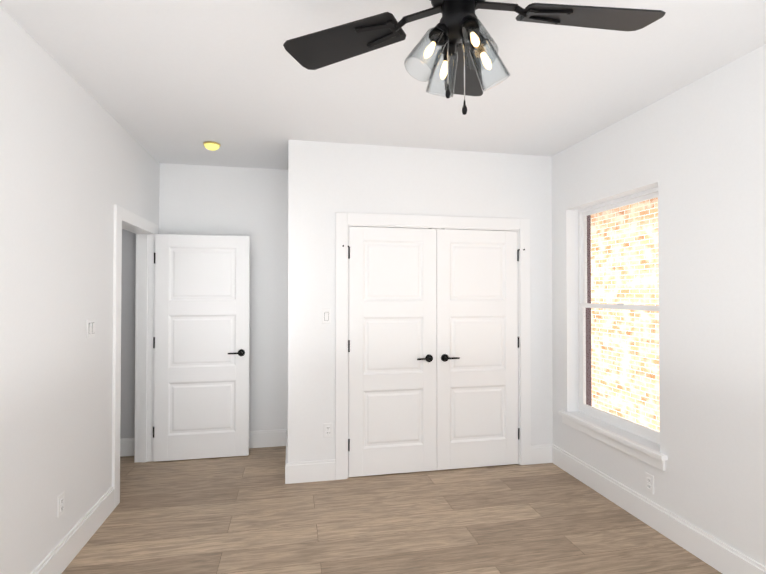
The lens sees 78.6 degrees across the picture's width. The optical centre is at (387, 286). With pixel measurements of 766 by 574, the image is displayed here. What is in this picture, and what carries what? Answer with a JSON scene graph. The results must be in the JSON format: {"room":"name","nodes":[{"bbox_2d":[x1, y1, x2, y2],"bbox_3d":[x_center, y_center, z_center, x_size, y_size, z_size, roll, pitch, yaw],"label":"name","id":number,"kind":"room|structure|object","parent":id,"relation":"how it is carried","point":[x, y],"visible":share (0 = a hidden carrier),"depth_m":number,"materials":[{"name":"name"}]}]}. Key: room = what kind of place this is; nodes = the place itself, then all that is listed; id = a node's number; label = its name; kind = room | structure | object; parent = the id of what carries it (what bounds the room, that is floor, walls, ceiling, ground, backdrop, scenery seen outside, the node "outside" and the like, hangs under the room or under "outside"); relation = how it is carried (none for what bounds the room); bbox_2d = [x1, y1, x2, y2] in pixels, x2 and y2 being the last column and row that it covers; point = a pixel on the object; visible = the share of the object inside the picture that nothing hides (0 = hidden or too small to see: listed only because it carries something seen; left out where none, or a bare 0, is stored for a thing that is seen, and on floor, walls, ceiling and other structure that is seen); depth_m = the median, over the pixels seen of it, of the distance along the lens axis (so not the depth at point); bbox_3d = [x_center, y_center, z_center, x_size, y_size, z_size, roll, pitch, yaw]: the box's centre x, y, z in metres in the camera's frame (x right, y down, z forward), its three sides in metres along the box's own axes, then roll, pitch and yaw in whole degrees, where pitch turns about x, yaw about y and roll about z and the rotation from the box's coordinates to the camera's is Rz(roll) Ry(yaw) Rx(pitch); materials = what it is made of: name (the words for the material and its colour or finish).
{"room":"empty bedroom","nodes":[
{"label":"empty bedroom","id":0,"kind":"room"},
{"bbox_2d":[0,6,159,573],"bbox_3d":[-1.639,0.160,1.589,0.120,2.740,5.750,0,-1,-12],"label":"wall","id":1,"kind":"structure","parent":0,"point":[78,161],"depth_m":2.46,"materials":[{"name":"white paint"}]},
{"bbox_2d":[57,491,64,517],"bbox_3d":[-1.770,1.182,2.545,0.010,0.115,0.070,0,-1,-12],"label":"outlet","id":2,"kind":"object","parent":1,"relation":"attached to","point":[61,504],"visible":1,"depth_m":2.54,"materials":[{"name":"white plastic"}]},
{"bbox_2d":[31,486,113,573],"bbox_3d":[-1.455,1.443,1.019,0.018,0.160,4.590,0,-1,-12],"label":"baseboard","id":3,"kind":"structure","parent":1,"relation":"attached to","point":[66,550],"depth_m":2.71,"materials":[{"name":"white wood"}]},
{"bbox_2d":[87,319,94,337],"bbox_3d":[-1.843,0.257,2.919,0.013,0.115,0.115,0,-1,-12],"label":"light switch","id":4,"kind":"object","parent":1,"relation":"attached to","point":[90,328],"visible":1,"depth_m":2.90,"materials":[{"name":"white plastic"}]},
{"bbox_2d":[112,204,157,508],"bbox_3d":[-2.088,0.492,3.783,0.160,2.133,1.055,0,-1,-12],"label":"door frame","id":5,"kind":"structure","parent":1,"relation":"attached to","point":[145,231],"depth_m":4.18,"materials":[{"name":"white wood"}]},
{"bbox_2d":[153,234,249,461],"bbox_3d":[-1.687,0.541,4.275,0.822,2.030,0.149,0,-1,-12],"label":"door","id":6,"kind":"structure","parent":1,"relation":"in","point":[201,344],"depth_m":4.26,"materials":[{"name":"white wood"}]},
{"bbox_2d":[120,163,287,438],"bbox_3d":[-1.002,0.200,4.715,5.080,2.740,0.120,0,-1,-12],"label":"wall","id":7,"kind":"structure","parent":0,"point":[252,203],"depth_m":4.59,"materials":[{"name":"white paint"}]},
{"bbox_2d":[120,438,134,456],"bbox_3d":[-2.874,1.484,4.245,1.230,0.160,0.018,0,-1,-12],"label":"baseboard","id":8,"kind":"structure","parent":7,"relation":"attached to","point":[126,444],"depth_m":4.33,"materials":[{"name":"white wood"}]},
{"bbox_2d":[249,429,282,447],"bbox_3d":[-1.566,1.487,4.512,1.200,0.160,0.020,0,-1,-12],"label":"baseboard","id":9,"kind":"structure","parent":7,"relation":"attached to","point":[265,438],"depth_m":4.58,"materials":[{"name":"white wood"}]},
{"bbox_2d":[0,0,765,169],"bbox_3d":[-0.487,-1.257,1.843,5.230,0.100,5.990,0,-1,-12],"label":"ceiling","id":10,"kind":"structure","parent":0,"point":[172,81],"depth_m":2.61,"materials":[{"name":"white paint"}]},
{"bbox_2d":[203,141,220,150],"bbox_3d":[-1.447,-1.155,3.865,0.138,0.052,0.138,0,-1,-12],"label":"light","id":11,"kind":"object","parent":10,"relation":"attached to","point":[211,146],"visible":1,"depth_m":3.83,"materials":[{"name":"yellow glass"}]},
{"bbox_2d":[283,0,665,114],"bbox_3d":[0.280,-0.885,1.579,1.353,0.650,1.384,0,-1,-12],"label":"ceiling fan","id":12,"kind":"object","parent":10,"relation":"hanging from","point":[454,31],"visible":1,"depth_m":1.66,"materials":[{"name":"black metal"}]},
{"bbox_2d":[62,446,721,573],"bbox_3d":[-0.487,1.583,1.807,5.230,0.100,5.990,0,-1,-12],"label":"floor","id":13,"kind":"structure","parent":0,"point":[252,512],"depth_m":3.04,"materials":[{"name":"brown wood"}]},
{"bbox_2d":[288,140,552,462],"bbox_3d":[0.333,0.191,4.029,2.320,2.740,0.120,0,-1,-12],"label":"wall","id":14,"kind":"structure","parent":0,"point":[327,181],"depth_m":3.87,"materials":[{"name":"white paint"}]},
{"bbox_2d":[283,429,290,483],"bbox_3d":[-0.891,1.483,4.161,0.018,0.160,0.938,0,-1,-12],"label":"baseboard","id":15,"kind":"structure","parent":14,"relation":"attached to","point":[285,431],"depth_m":3.72,"materials":[{"name":"white wood"}]},
{"bbox_2d":[291,459,335,483],"bbox_3d":[-0.604,1.478,3.750,0.380,0.160,0.018,0,-1,-12],"label":"baseboard","id":16,"kind":"structure","parent":14,"relation":"attached to","point":[321,470],"depth_m":3.74,"materials":[{"name":"white wood"}]},
{"bbox_2d":[322,309,330,323],"bbox_3d":[-0.492,0.238,3.792,0.070,0.115,0.013,0,-1,-12],"label":"light switch","id":17,"kind":"object","parent":14,"relation":"attached to","point":[326,315],"visible":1,"depth_m":3.79,"materials":[{"name":"white plastic"}]},
{"bbox_2d":[324,423,332,437],"bbox_3d":[-0.477,1.158,3.784,0.070,0.115,0.010,0,-1,-12],"label":"outlet","id":18,"kind":"object","parent":14,"relation":"attached to","point":[328,427],"visible":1,"depth_m":3.78,"materials":[{"name":"white plastic"}]},
{"bbox_2d":[342,226,436,476],"bbox_3d":[0.028,0.526,3.885,0.804,2.051,0.092,0,-1,-12],"label":"closet door","id":19,"kind":"structure","parent":14,"relation":"in","point":[392,414],"depth_m":3.90,"materials":[{"name":"white wood"}]},
{"bbox_2d":[335,212,530,479],"bbox_3d":[0.410,0.478,4.031,1.718,2.167,0.140,0,-1,-12],"label":"trim","id":20,"kind":"structure","parent":14,"relation":"attached to","point":[344,221],"depth_m":3.93,"materials":[{"name":"white wood"}]},
{"bbox_2d":[436,229,524,469],"bbox_3d":[0.819,0.528,4.047,0.804,2.051,0.092,0,-1,-12],"label":"closet door","id":21,"kind":"structure","parent":14,"relation":"in","point":[477,335],"depth_m":4.05,"materials":[{"name":"white wood"}]},
{"bbox_2d":[552,44,765,566],"bbox_3d":[1.972,0.170,2.328,0.210,2.740,5.750,0,-1,-12],"label":"wall","id":22,"kind":"structure","parent":0,"point":[694,152],"depth_m":2.70,"materials":[{"name":"white paint"}]},
{"bbox_2d":[558,410,667,470],"bbox_3d":[1.660,1.105,3.477,0.155,0.102,1.150,0,-1,-12],"label":"window sill","id":23,"kind":"structure","parent":22,"relation":"attached to","point":[648,455],"depth_m":3.32,"materials":[{"name":"white wood"}]},
{"bbox_2d":[578,187,659,444],"bbox_3d":[1.762,0.195,3.509,0.052,1.720,1.020,0,-1,-12],"label":"double-hung window","id":24,"kind":"structure","parent":22,"relation":"in","point":[647,433],"depth_m":3.73,"materials":[{"name":"white"}]},
{"bbox_2d":[645,473,653,493],"bbox_3d":[1.709,1.279,3.051,0.010,0.115,0.070,0,-1,-12],"label":"outlet","id":25,"kind":"object","parent":22,"relation":"attached to","point":[649,480],"visible":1,"depth_m":3.05,"materials":[{"name":"white plastic"}]},
{"bbox_2d":[547,444,765,573],"bbox_3d":[1.954,1.453,1.828,0.018,0.160,4.810,0,-1,-12],"label":"baseboard","id":26,"kind":"structure","parent":22,"relation":"attached to","point":[715,553],"depth_m":2.93,"materials":[{"name":"white wood"}]},
{"label":"outside","id":27,"kind":"structure","parent":0,"visible":0},
{"bbox_2d":[586,197,659,431],"bbox_3d":[1.505,-1.336,12.127,2.886,10.000,24.000,0,-1,-12],"label":"brick wall","id":28,"kind":"structure","parent":27,"point":[598,271],"depth_m":7.50,"materials":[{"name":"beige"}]}
]}

